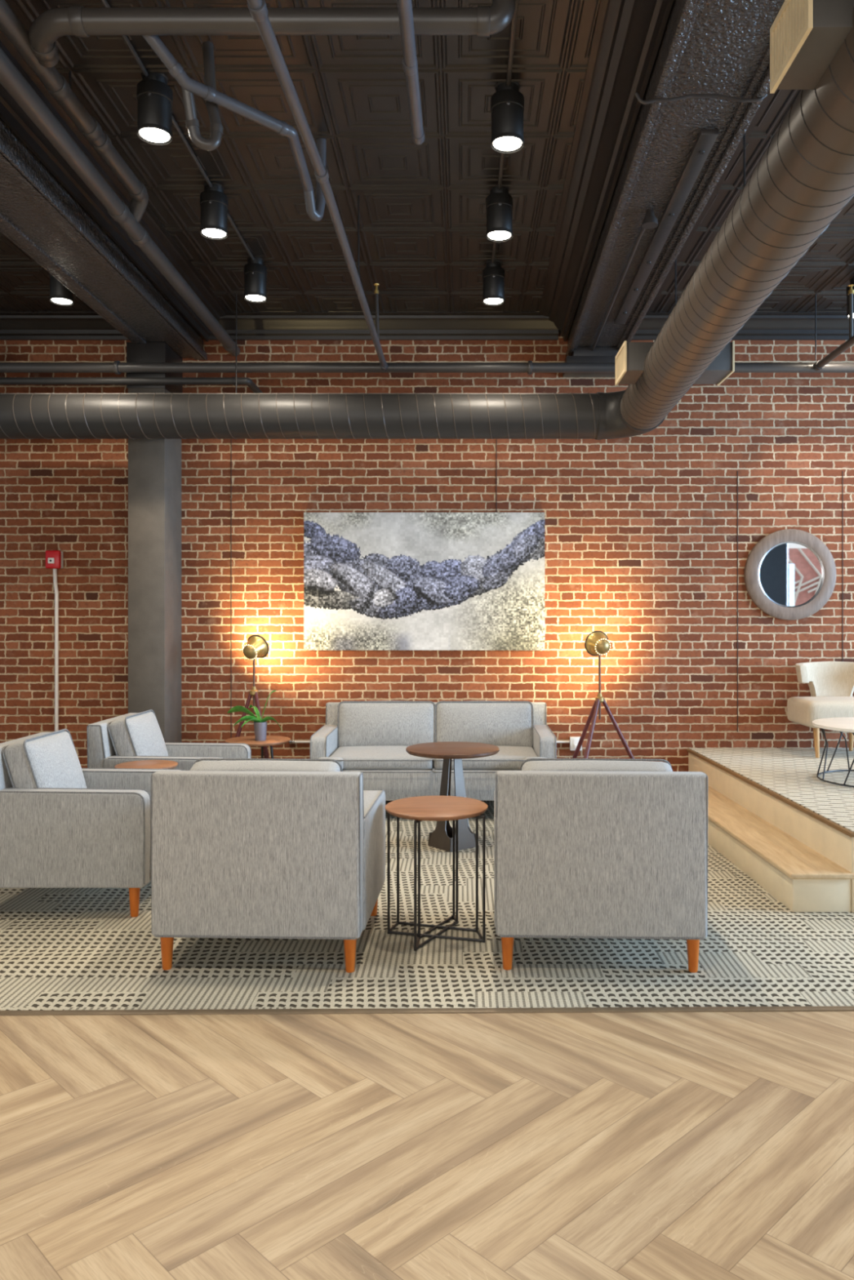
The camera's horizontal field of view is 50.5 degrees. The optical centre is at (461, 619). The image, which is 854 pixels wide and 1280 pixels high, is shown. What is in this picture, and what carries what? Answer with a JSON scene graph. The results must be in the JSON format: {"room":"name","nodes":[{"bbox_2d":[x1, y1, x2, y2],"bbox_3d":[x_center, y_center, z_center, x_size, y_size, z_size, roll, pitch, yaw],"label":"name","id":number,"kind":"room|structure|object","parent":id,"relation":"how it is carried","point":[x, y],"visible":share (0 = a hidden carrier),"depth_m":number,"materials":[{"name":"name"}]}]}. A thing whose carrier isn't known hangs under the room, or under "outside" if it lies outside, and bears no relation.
{"room":"lounge","nodes":[
{"label":"lounge","id":0,"kind":"room"},
{"bbox_2d":[0,1011,853,1279],"bbox_3d":[0.022,1.480,0.914,10.798,0.001,5.146,0,0,0],"label":"floor","id":1,"kind":"structure","parent":0,"point":[583,1145],"depth_m":2.56,"materials":[{"name":"brown wood"}]},
{"bbox_2d":[0,332,853,771],"bbox_3d":[0.600,-0.570,7.680,15.200,4.100,0.300,0,0,0],"label":"wall","id":2,"kind":"structure","parent":0,"point":[641,531],"depth_m":7.53,"materials":[{"name":"brick"}]},
{"bbox_2d":[45,550,63,568],"bbox_3d":[-3.372,-0.500,7.481,0.120,0.150,0.098,0,0,0],"label":"alarm box","id":3,"kind":"object","parent":2,"relation":"attached to","point":[54,558],"visible":1,"depth_m":7.45,"materials":[{"name":"red plastic"}]},
{"bbox_2d":[53,568,58,731],"bbox_3d":[-3.367,0.527,7.500,0.044,1.905,0.030,0,0,0],"label":"conduit","id":4,"kind":"object","parent":2,"relation":"attached to","point":[55,571],"visible":0.85,"depth_m":7.49,"materials":[{"name":"grey metal"}]},
{"bbox_2d":[0,311,128,340],"bbox_3d":[-4.790,-2.415,7.430,4.420,0.170,0.200,0,0,0],"label":"trim","id":5,"kind":"structure","parent":2,"relation":"attached to","point":[14,326],"depth_m":7.45,"materials":[{"name":"paint"}]},
{"bbox_2d":[0,29,228,341],"bbox_3d":[-2.010,-2.410,4.015,0.240,0.180,7.030,0,0,0],"label":"beam","id":6,"kind":"structure","parent":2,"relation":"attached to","point":[11,112],"depth_m":5.10,"materials":[{"name":"metal"}]},
{"bbox_2d":[0,47,239,356],"bbox_3d":[-1.857,-2.229,4.663,0.103,0.123,5.726,0,0,-1],"label":"drain pipe","id":7,"kind":"object","parent":2,"relation":"attached to","point":[11,79],"visible":0.98,"depth_m":4.56,"materials":[{"name":"grey metal"}]},
{"bbox_2d":[0,377,262,393],"bbox_3d":[-3.116,-1.855,7.254,2.968,0.063,0.531,0,0,0],"label":"pipe","id":8,"kind":"object","parent":2,"relation":"attached to","point":[3,380],"visible":0.93,"depth_m":7.00,"materials":[{"name":"black metal"}]},
{"bbox_2d":[231,439,231,737],"bbox_3d":[-1.920,-0.045,7.533,0.006,3.050,0.014,0,0,0],"label":"trim","id":9,"kind":"structure","parent":2,"relation":"attached to","point":[231,439],"depth_m":7.53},
{"bbox_2d":[208,311,558,340],"bbox_3d":[-0.665,-2.415,7.430,2.930,0.170,0.200,0,0,0],"label":"trim","id":10,"kind":"structure","parent":2,"relation":"attached to","point":[251,326],"depth_m":7.45,"materials":[{"name":"paint"}]},
{"bbox_2d":[303,512,544,649],"bbox_3d":[-0.310,-0.320,7.508,1.994,1.140,0.045,0,0,0],"label":"artwork","id":11,"kind":"object","parent":2,"relation":"attached to","point":[372,580],"visible":1,"depth_m":7.49,"materials":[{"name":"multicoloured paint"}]},
{"bbox_2d":[288,739,569,743],"bbox_3d":[-0.268,1.013,7.510,2.325,0.034,0.033,0,0,0],"label":"conduit","id":12,"kind":"object","parent":2,"relation":"attached to","point":[291,741],"visible":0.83,"depth_m":7.50,"materials":[{"name":"silver metal"}]},
{"bbox_2d":[495,439,496,512],"bbox_3d":[0.287,-1.232,7.533,0.006,0.675,0.014,0,0,0],"label":"trim","id":13,"kind":"structure","parent":2,"relation":"attached to","point":[495,439],"depth_m":7.53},
{"bbox_2d":[569,736,582,750],"bbox_3d":[0.945,1.025,7.487,0.096,0.110,0.085,0,0,0],"label":"outlet box","id":14,"kind":"object","parent":2,"relation":"attached to","point":[574,740],"visible":0.64,"depth_m":7.48,"materials":[{"name":"white plastic"}]},
{"bbox_2d":[562,346,619,377],"bbox_3d":[1.100,-2.115,7.390,0.520,0.190,0.280,0,0,0],"label":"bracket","id":15,"kind":"object","parent":2,"relation":"attached to","point":[581,354],"visible":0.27,"depth_m":7.29,"materials":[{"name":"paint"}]},
{"bbox_2d":[538,0,673,341],"bbox_3d":[0.685,-2.410,4.015,0.240,0.180,7.036,0,0,1],"label":"trim","id":16,"kind":"structure","parent":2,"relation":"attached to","point":[628,34],"depth_m":4.51,"materials":[{"name":"paint"}]},
{"bbox_2d":[646,88,772,312],"bbox_3d":[1.345,-2.410,4.015,0.240,0.180,7.036,0,0,1],"label":"trim","id":17,"kind":"structure","parent":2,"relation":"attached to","point":[765,100],"depth_m":5.22,"materials":[{"name":"paint"}]},
{"bbox_2d":[737,471,737,731],"bbox_3d":[2.295,-0.155,7.533,0.006,2.170,0.014,0,0,0],"label":"trim","id":18,"kind":"structure","parent":2,"relation":"attached to","point":[737,471],"depth_m":7.53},
{"bbox_2d":[631,311,853,340],"bbox_3d":[4.750,-2.415,7.430,6.900,0.170,0.200,0,0,0],"label":"trim","id":19,"kind":"structure","parent":2,"relation":"attached to","point":[761,326],"depth_m":7.45,"materials":[{"name":"paint"}]},
{"bbox_2d":[743,528,835,620],"bbox_3d":[2.728,-0.377,7.507,0.756,0.756,0.046,0,0,0],"label":"mirror","id":20,"kind":"object","parent":2,"relation":"attached to","point":[789,574],"visible":1,"depth_m":7.50,"materials":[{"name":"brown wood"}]},
{"bbox_2d":[841,471,843,662],"bbox_3d":[3.170,-0.430,7.533,0.006,1.620,0.014,0,0,0],"label":"trim","id":21,"kind":"structure","parent":2,"relation":"attached to","point":[842,471],"depth_m":7.53,"materials":[{"name":"black metal"}]},
{"bbox_2d":[0,0,853,312],"bbox_3d":[0.600,-2.556,2.508,15.200,0.128,11.016,0,0,0],"label":"ceiling","id":22,"kind":"structure","parent":0,"point":[423,239],"depth_m":4.98,"materials":[{"name":"metal"}]},
{"bbox_2d":[49,273,74,305],"bbox_3d":[-2.800,-2.363,6.328,0.158,0.270,0.162,0,0,0],"label":"ceiling spotlight","id":23,"kind":"object","parent":22,"relation":"in","point":[60,294],"visible":0.62,"depth_m":6.27,"materials":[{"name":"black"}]},
{"bbox_2d":[69,70,71,88],"bbox_3d":[-1.775,-2.435,4.100,0.010,0.110,0.010,0,0,0],"label":"rod","id":24,"kind":"object","parent":22,"relation":"hanging from","point":[70,71],"visible":0.65,"depth_m":4.10,"materials":[{"name":"black metal"}]},
{"bbox_2d":[0,0,148,222],"bbox_3d":[-1.805,-2.314,3.656,0.154,0.167,2.913,0,0,0],"label":"drain pipe","id":25,"kind":"object","parent":24,"relation":"hanging from","point":[11,25],"visible":0.99,"depth_m":4.12,"materials":[{"name":"grey metal"}]},
{"bbox_2d":[0,117,207,359],"bbox_3d":[-2.348,-2.333,4.015,0.455,0.335,7.030,0,0,0],"label":"beam","id":26,"kind":"structure","parent":22,"relation":"attached to","point":[38,215],"depth_m":5.40,"materials":[{"name":"grey metal"}]},
{"bbox_2d":[136,70,173,145],"bbox_3d":[-1.414,-2.363,4.163,0.158,0.270,0.162,0,0,0],"label":"ceiling spotlight","id":27,"kind":"object","parent":22,"relation":"in","point":[154,97],"visible":1,"depth_m":4.11,"materials":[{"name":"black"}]},
{"bbox_2d":[100,0,254,260],"bbox_3d":[-1.435,-2.482,3.950,0.021,0.021,4.900,0,0,0],"label":"conduit","id":28,"kind":"object","parent":22,"relation":"attached to","point":[104,2],"visible":0.47,"depth_m":4.67,"materials":[{"name":"black metal"}]},
{"bbox_2d":[200,182,228,239],"bbox_3d":[-1.430,-2.363,5.218,0.158,0.270,0.162,0,0,0],"label":"ceiling spotlight","id":29,"kind":"object","parent":22,"relation":"in","point":[214,203],"visible":1,"depth_m":5.16,"materials":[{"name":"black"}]},
{"bbox_2d":[235,293,236,393],"bbox_3d":[-1.720,-2.105,6.900,0.010,0.770,0.010,0,0,0],"label":"rod","id":30,"kind":"object","parent":22,"relation":"hanging from","point":[236,294],"visible":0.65,"depth_m":6.89,"materials":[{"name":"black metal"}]},
{"bbox_2d":[244,256,266,302],"bbox_3d":[-1.430,-2.363,6.268,0.158,0.270,0.162,0,0,0],"label":"ceiling spotlight","id":31,"kind":"object","parent":22,"relation":"in","point":[255,271],"visible":1,"depth_m":6.21,"materials":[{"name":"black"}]},
{"bbox_2d":[28,0,515,67],"bbox_3d":[-0.781,-2.394,3.639,1.983,0.192,0.281,0,0,0],"label":"drain pipe","id":32,"kind":"object","parent":22,"relation":"attached to","point":[79,21],"visible":1,"depth_m":3.52,"materials":[{"name":"grey metal"}]},
{"bbox_2d":[142,35,326,221],"bbox_3d":[-0.885,-2.244,4.098,0.294,0.504,1.273,0,0,25],"label":"pipe","id":33,"kind":"object","parent":32,"relation":"attached to","point":[189,86],"visible":0.98,"depth_m":3.85,"materials":[{"name":"metal"}]},
{"bbox_2d":[396,0,424,145],"bbox_3d":[-0.206,-2.180,3.048,0.060,0.059,2.095,0,0,0],"label":"pipe","id":34,"kind":"object","parent":32,"relation":"attached to","point":[410,66],"visible":1,"depth_m":3.53,"materials":[{"name":"metal"}]},
{"bbox_2d":[357,195,359,275],"bbox_3d":[-0.605,-2.230,5.300,0.010,0.520,0.010,0,0,0],"label":"rod","id":35,"kind":"object","parent":22,"relation":"hanging from","point":[357,195],"visible":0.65,"depth_m":5.30,"materials":[{"name":"black metal"}]},
{"bbox_2d":[246,0,387,369],"bbox_3d":[-0.617,-1.950,4.610,0.086,0.058,4.821,0,0,1],"label":"pipe","id":36,"kind":"object","parent":35,"relation":"hanging from","point":[258,9],"visible":1,"depth_m":3.68,"materials":[{"name":"metal"}]},
{"bbox_2d":[373,283,379,340],"bbox_3d":[-0.611,-2.192,6.500,0.046,0.446,0.041,0,0,0],"label":"sprinkler","id":37,"kind":"object","parent":36,"relation":"on","point":[375,291],"visible":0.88,"depth_m":6.49,"materials":[{"name":"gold metal"}]},
{"bbox_2d":[482,259,504,305],"bbox_3d":[0.222,-2.363,6.328,0.158,0.270,0.162,0,0,0],"label":"spotlight","id":38,"kind":"object","parent":22,"relation":"in","point":[493,275],"visible":1,"depth_m":6.27,"materials":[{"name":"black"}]},
{"bbox_2d":[485,185,512,241],"bbox_3d":[0.218,-2.363,5.248,0.158,0.270,0.162,0,0,0],"label":"spotlight","id":39,"kind":"object","parent":22,"relation":"in","point":[499,204],"visible":1,"depth_m":5.19,"materials":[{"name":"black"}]},
{"bbox_2d":[491,0,518,263],"bbox_3d":[0.216,-2.482,3.950,0.021,0.021,4.900,0,0,0],"label":"conduit","id":40,"kind":"object","parent":22,"relation":"attached to","point":[513,20],"visible":0.47,"depth_m":4.04,"materials":[{"name":"black metal"}]},
{"bbox_2d":[490,80,524,153],"bbox_3d":[0.214,-2.363,4.238,0.158,0.270,0.162,0,0,0],"label":"spotlight","id":41,"kind":"object","parent":22,"relation":"in","point":[507,103],"visible":1,"depth_m":4.18,"materials":[{"name":"black metal"}]},
{"bbox_2d":[565,0,784,357],"bbox_3d":[1.030,-2.333,4.015,0.460,0.335,7.040,0,0,1],"label":"beam","id":42,"kind":"structure","parent":22,"relation":"attached to","point":[706,46],"depth_m":4.09,"materials":[{"name":"grey"}]},
{"bbox_2d":[591,208,657,351],"bbox_3d":[1.048,-2.160,6.058,0.086,0.080,2.483,0,0,2],"label":"conduit","id":43,"kind":"object","parent":42,"relation":"attached to","point":[650,220],"visible":1,"depth_m":5.32,"materials":[{"name":"metal"}]},
{"bbox_2d":[613,128,718,324],"bbox_3d":[1.135,-2.185,5.350,0.080,0.034,2.602,0,0,1],"label":"steel plate","id":44,"kind":"object","parent":42,"relation":"attached to","point":[705,140],"visible":1,"depth_m":4.85,"materials":[{"name":"paint"}]},
{"bbox_2d":[634,92,767,104],"bbox_3d":[0.991,-2.164,3.750,0.550,0.048,0.014,0,0,0],"label":"cable","id":45,"kind":"object","parent":42,"relation":"hanging from","point":[690,95],"visible":1,"depth_m":3.74,"materials":[{"name":"paint"}]},
{"bbox_2d":[675,257,676,304],"bbox_3d":[1.360,-2.105,5.750,0.010,0.770,0.010,0,0,0],"label":"rod","id":46,"kind":"object","parent":22,"relation":"hanging from","point":[676,258],"visible":0.3,"depth_m":5.75,"materials":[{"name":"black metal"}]},
{"bbox_2d":[742,133,745,187],"bbox_3d":[1.280,-2.100,4.100,0.010,0.780,0.010,0,0,0],"label":"rod","id":47,"kind":"object","parent":22,"relation":"hanging from","point":[744,135],"visible":0.3,"depth_m":4.10,"materials":[{"name":"black metal"}]},
{"bbox_2d":[0,0,853,439],"bbox_3d":[-1.960,-1.557,3.638,7.279,0.354,6.888,0,0,0],"label":"duct","id":48,"kind":"object","parent":47,"relation":"hanging from","point":[803,179],"visible":1,"depth_m":5.36,"materials":[{"name":"black metal"}]},
{"bbox_2d":[615,340,626,385],"bbox_3d":[1.008,-1.625,5.735,0.012,0.187,0.342,0,0,0],"label":"grille","id":49,"kind":"object","parent":48,"relation":"attached to","point":[620,357],"depth_m":5.73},
{"bbox_2d":[716,340,734,385],"bbox_3d":[1.673,-1.625,5.735,0.012,0.187,0.342,0,0,0],"label":"grille","id":50,"kind":"object","parent":48,"relation":"attached to","point":[731,344],"depth_m":5.57,"materials":[{"name":"grey metal"}]},
{"bbox_2d":[769,0,813,93],"bbox_3d":[0.902,-1.625,2.485,0.012,0.187,0.291,0,0,0],"label":"grille","id":51,"kind":"object","parent":48,"relation":"attached to","point":[791,31],"depth_m":2.50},
{"bbox_2d":[814,293,816,360],"bbox_3d":[2.700,-2.235,6.900,0.010,0.510,0.010,0,0,0],"label":"rod","id":52,"kind":"object","parent":22,"relation":"hanging from","point":[815,294],"visible":1,"depth_m":6.90,"materials":[{"name":"black metal"}]},
{"bbox_2d":[845,276,853,319],"bbox_3d":[2.900,-2.363,6.618,0.158,0.270,0.162,0,0,0],"label":"spotlight","id":53,"kind":"object","parent":22,"relation":"in","point":[851,280],"visible":0.54,"depth_m":6.61,"materials":[{"name":"black metal"}]},
{"bbox_2d":[0,800,853,1010],"bbox_3d":[0.600,1.530,5.438,15.200,0.100,4.184,0,0,0],"label":"rug","id":54,"kind":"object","parent":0,"point":[61,948],"depth_m":3.96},
{"bbox_2d":[0,728,183,916],"bbox_3d":[-1.993,1.044,4.830,0.849,0.872,0.714,0,0,0],"label":"armchair","id":55,"kind":"object","parent":54,"relation":"on","point":[64,824],"visible":0.87,"depth_m":4.47,"materials":[{"name":"grey fabric"}]},
{"bbox_2d":[4,730,87,788],"bbox_3d":[-2.210,0.824,4.830,0.260,0.423,0.530,0,0,0],"label":"cushion","id":56,"kind":"object","parent":55,"relation":"on","point":[51,760],"depth_m":4.67,"materials":[{"name":"grey fabric"}]},
{"bbox_2d":[114,760,177,768],"bbox_3d":[-1.872,1.169,5.371,0.356,0.623,0.356,0,0,0],"label":"end table","id":57,"kind":"object","parent":54,"relation":"on","point":[144,764],"visible":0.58,"depth_m":5.37,"materials":[{"name":"brown wood"}]},
{"bbox_2d":[128,388,181,742],"bbox_3d":[-2.478,-0.350,7.315,0.289,3.660,0.430,0,0,0],"label":"column","id":58,"kind":"structure","parent":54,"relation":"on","point":[154,465],"depth_m":7.10,"materials":[{"name":"paint"}]},
{"bbox_2d":[126,342,182,393],"bbox_3d":[-2.478,-2.000,7.310,0.305,0.360,0.440,0,0,0],"label":"column capital","id":59,"kind":"object","parent":58,"relation":"attached to","point":[150,352],"visible":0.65,"depth_m":7.09,"materials":[{"name":"paint"}]},
{"bbox_2d":[0,360,853,374],"bbox_3d":[0.300,-1.954,7.000,9.800,0.104,0.102,0,0,0],"label":"pipe","id":60,"kind":"object","parent":59,"relation":"attached to","point":[117,367],"visible":1,"depth_m":6.97,"materials":[{"name":"grey metal"}]},
{"bbox_2d":[813,335,853,370],"bbox_3d":[2.727,-1.954,5.615,0.071,0.072,2.830,0,0,1],"label":"pipe","id":61,"kind":"object","parent":60,"relation":"attached to","point":[819,365],"visible":1,"depth_m":6.61,"materials":[{"name":"grey metal"}]},
{"bbox_2d":[847,284,853,337],"bbox_3d":[2.733,-2.165,6.350,0.044,0.382,0.043,0,0,0],"label":"sprinkler","id":62,"kind":"object","parent":61,"relation":"on","point":[851,291],"visible":0.96,"depth_m":6.34,"materials":[{"name":"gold metal"}]},
{"bbox_2d":[86,709,251,770],"bbox_3d":[-1.883,1.044,5.911,0.849,0.872,0.714,0,0,0],"label":"armchair","id":63,"kind":"object","parent":54,"relation":"on","point":[131,736],"visible":0.37,"depth_m":5.68,"materials":[{"name":"grey fabric"}]},
{"bbox_2d":[109,711,168,756],"bbox_3d":[-2.100,0.824,5.911,0.260,0.423,0.530,0,0,0],"label":"cushion","id":64,"kind":"object","parent":63,"relation":"on","point":[139,734],"depth_m":5.72,"materials":[{"name":"grey fabric"}]},
{"bbox_2d":[235,634,269,758],"bbox_3d":[-1.689,0.799,7.241,0.525,1.363,0.495,0,0,0],"label":"lamp","id":65,"kind":"object","parent":54,"relation":"on","point":[257,646],"visible":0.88,"depth_m":7.17,"materials":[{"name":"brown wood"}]},
{"bbox_2d":[225,735,290,758],"bbox_3d":[-1.530,1.189,6.790,0.480,0.584,0.480,0,0,0],"label":"end table","id":66,"kind":"object","parent":54,"relation":"on","point":[270,740],"visible":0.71,"depth_m":6.71,"materials":[{"name":"brown wood"}]},
{"bbox_2d":[227,690,282,741],"bbox_3d":[-1.541,0.713,6.701,0.429,0.369,0.203,0,0,0],"label":"potted plant","id":67,"kind":"object","parent":66,"relation":"on","point":[260,724],"visible":1,"depth_m":6.71,"materials":[{"name":"green plant"}]},
{"bbox_2d":[151,758,385,973],"bbox_3d":[-0.848,1.044,4.192,0.893,0.872,0.849,0,0,2],"label":"armchair","id":68,"kind":"object","parent":54,"relation":"on","point":[246,848],"visible":1,"depth_m":3.77,"materials":[{"name":"grey fabric"}]},
{"bbox_2d":[190,760,340,771],"bbox_3d":[-0.856,0.824,3.975,0.663,0.423,0.260,0,0,2],"label":"cushion","id":69,"kind":"object","parent":68,"relation":"on","point":[233,765],"depth_m":3.90,"materials":[{"name":"grey fabric"}]},
{"bbox_2d":[0,1005,853,1015],"bbox_3d":[0.600,1.487,3.426,15.202,0.026,0.034,0,0,-1],"label":"trim","id":70,"kind":"structure","parent":54,"relation":"on","point":[833,1008],"depth_m":3.41,"materials":[{"name":"grey metal"}]},
{"bbox_2d":[310,700,556,800],"bbox_3d":[-0.210,1.064,6.988,1.808,0.832,0.948,0,0,0],"label":"sofa","id":71,"kind":"object","parent":54,"relation":"on","point":[371,739],"visible":0.56,"depth_m":7.14,"materials":[{"name":"grey fabric"}]},
{"bbox_2d":[317,745,433,769],"bbox_3d":[-0.633,1.056,6.903,0.840,0.136,0.778,0,0,0],"label":"seat cushion","id":72,"kind":"object","parent":71,"relation":"on","point":[349,757],"depth_m":6.65,"materials":[{"name":"grey fabric"}]},
{"bbox_2d":[337,700,434,746],"bbox_3d":[-0.599,0.848,7.255,0.784,0.399,0.232,0,0,0],"label":"cushion","id":73,"kind":"object","parent":71,"relation":"on","point":[376,722],"depth_m":7.16,"materials":[{"name":"grey fabric"}]},
{"bbox_2d":[435,700,532,746],"bbox_3d":[0.179,0.848,7.255,0.784,0.399,0.232,0,0,0],"label":"cushion","id":74,"kind":"object","parent":71,"relation":"on","point":[497,723],"depth_m":7.17,"materials":[{"name":"grey fabric"}]},
{"bbox_2d":[433,746,546,769],"bbox_3d":[0.213,1.056,6.903,0.840,0.136,0.778,0,0,0],"label":"seat cushion","id":75,"kind":"object","parent":71,"relation":"on","point":[508,757],"depth_m":6.65,"materials":[{"name":"grey fabric"}]},
{"bbox_2d":[384,795,487,951],"bbox_3d":[-0.120,1.179,4.280,0.486,0.602,0.486,0,0,0],"label":"side table","id":76,"kind":"object","parent":54,"relation":"on","point":[429,808],"visible":1,"depth_m":4.25,"materials":[{"name":"brown wood"}]},
{"bbox_2d":[405,741,498,852],"bbox_3d":[-0.060,1.159,5.920,0.610,0.643,0.610,0,0,0],"label":"pedestal table","id":77,"kind":"object","parent":54,"relation":"on","point":[441,837],"visible":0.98,"depth_m":5.86,"materials":[{"name":"brown wood"}]},
{"bbox_2d":[493,758,707,972],"bbox_3d":[0.597,1.044,4.192,0.893,0.872,0.849,0,0,2],"label":"armchair","id":78,"kind":"object","parent":54,"relation":"on","point":[593,848],"visible":1,"depth_m":3.77,"materials":[{"name":"grey fabric"}]},
{"bbox_2d":[521,760,672,771],"bbox_3d":[0.590,0.824,3.975,0.663,0.423,0.260,0,0,2],"label":"cushion","id":79,"kind":"object","parent":78,"relation":"on","point":[562,765],"depth_m":3.90,"materials":[{"name":"grey fabric"}]},
{"bbox_2d":[572,631,634,758],"bbox_3d":[1.161,0.782,7.041,0.765,1.396,0.769,0,0,0],"label":"lamp","id":80,"kind":"object","parent":54,"relation":"on","point":[596,643],"visible":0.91,"depth_m":7.04,"materials":[{"name":"brown wood"}]},
{"bbox_2d":[686,747,853,912],"bbox_3d":[4.877,1.273,6.038,6.627,0.414,2.976,0,0,0],"label":"raised platform","id":81,"kind":"object","parent":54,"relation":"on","point":[790,830],"visible":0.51,"depth_m":5.44,"materials":[{"name":"brown wood"}]},
{"bbox_2d":[786,661,853,757],"bbox_3d":[3.030,0.702,7.191,0.752,0.726,0.538,0,0,0],"label":"accent chair","id":82,"kind":"object","parent":81,"relation":"on","point":[830,683],"visible":0.92,"depth_m":7.29,"materials":[{"name":"beige fabric"}]},
{"bbox_2d":[812,717,853,787],"bbox_3d":[2.755,0.876,6.000,0.804,0.375,0.804,0,0,0],"label":"coffee table","id":83,"kind":"object","parent":81,"relation":"on","point":[838,724],"visible":1,"depth_m":6.05,"materials":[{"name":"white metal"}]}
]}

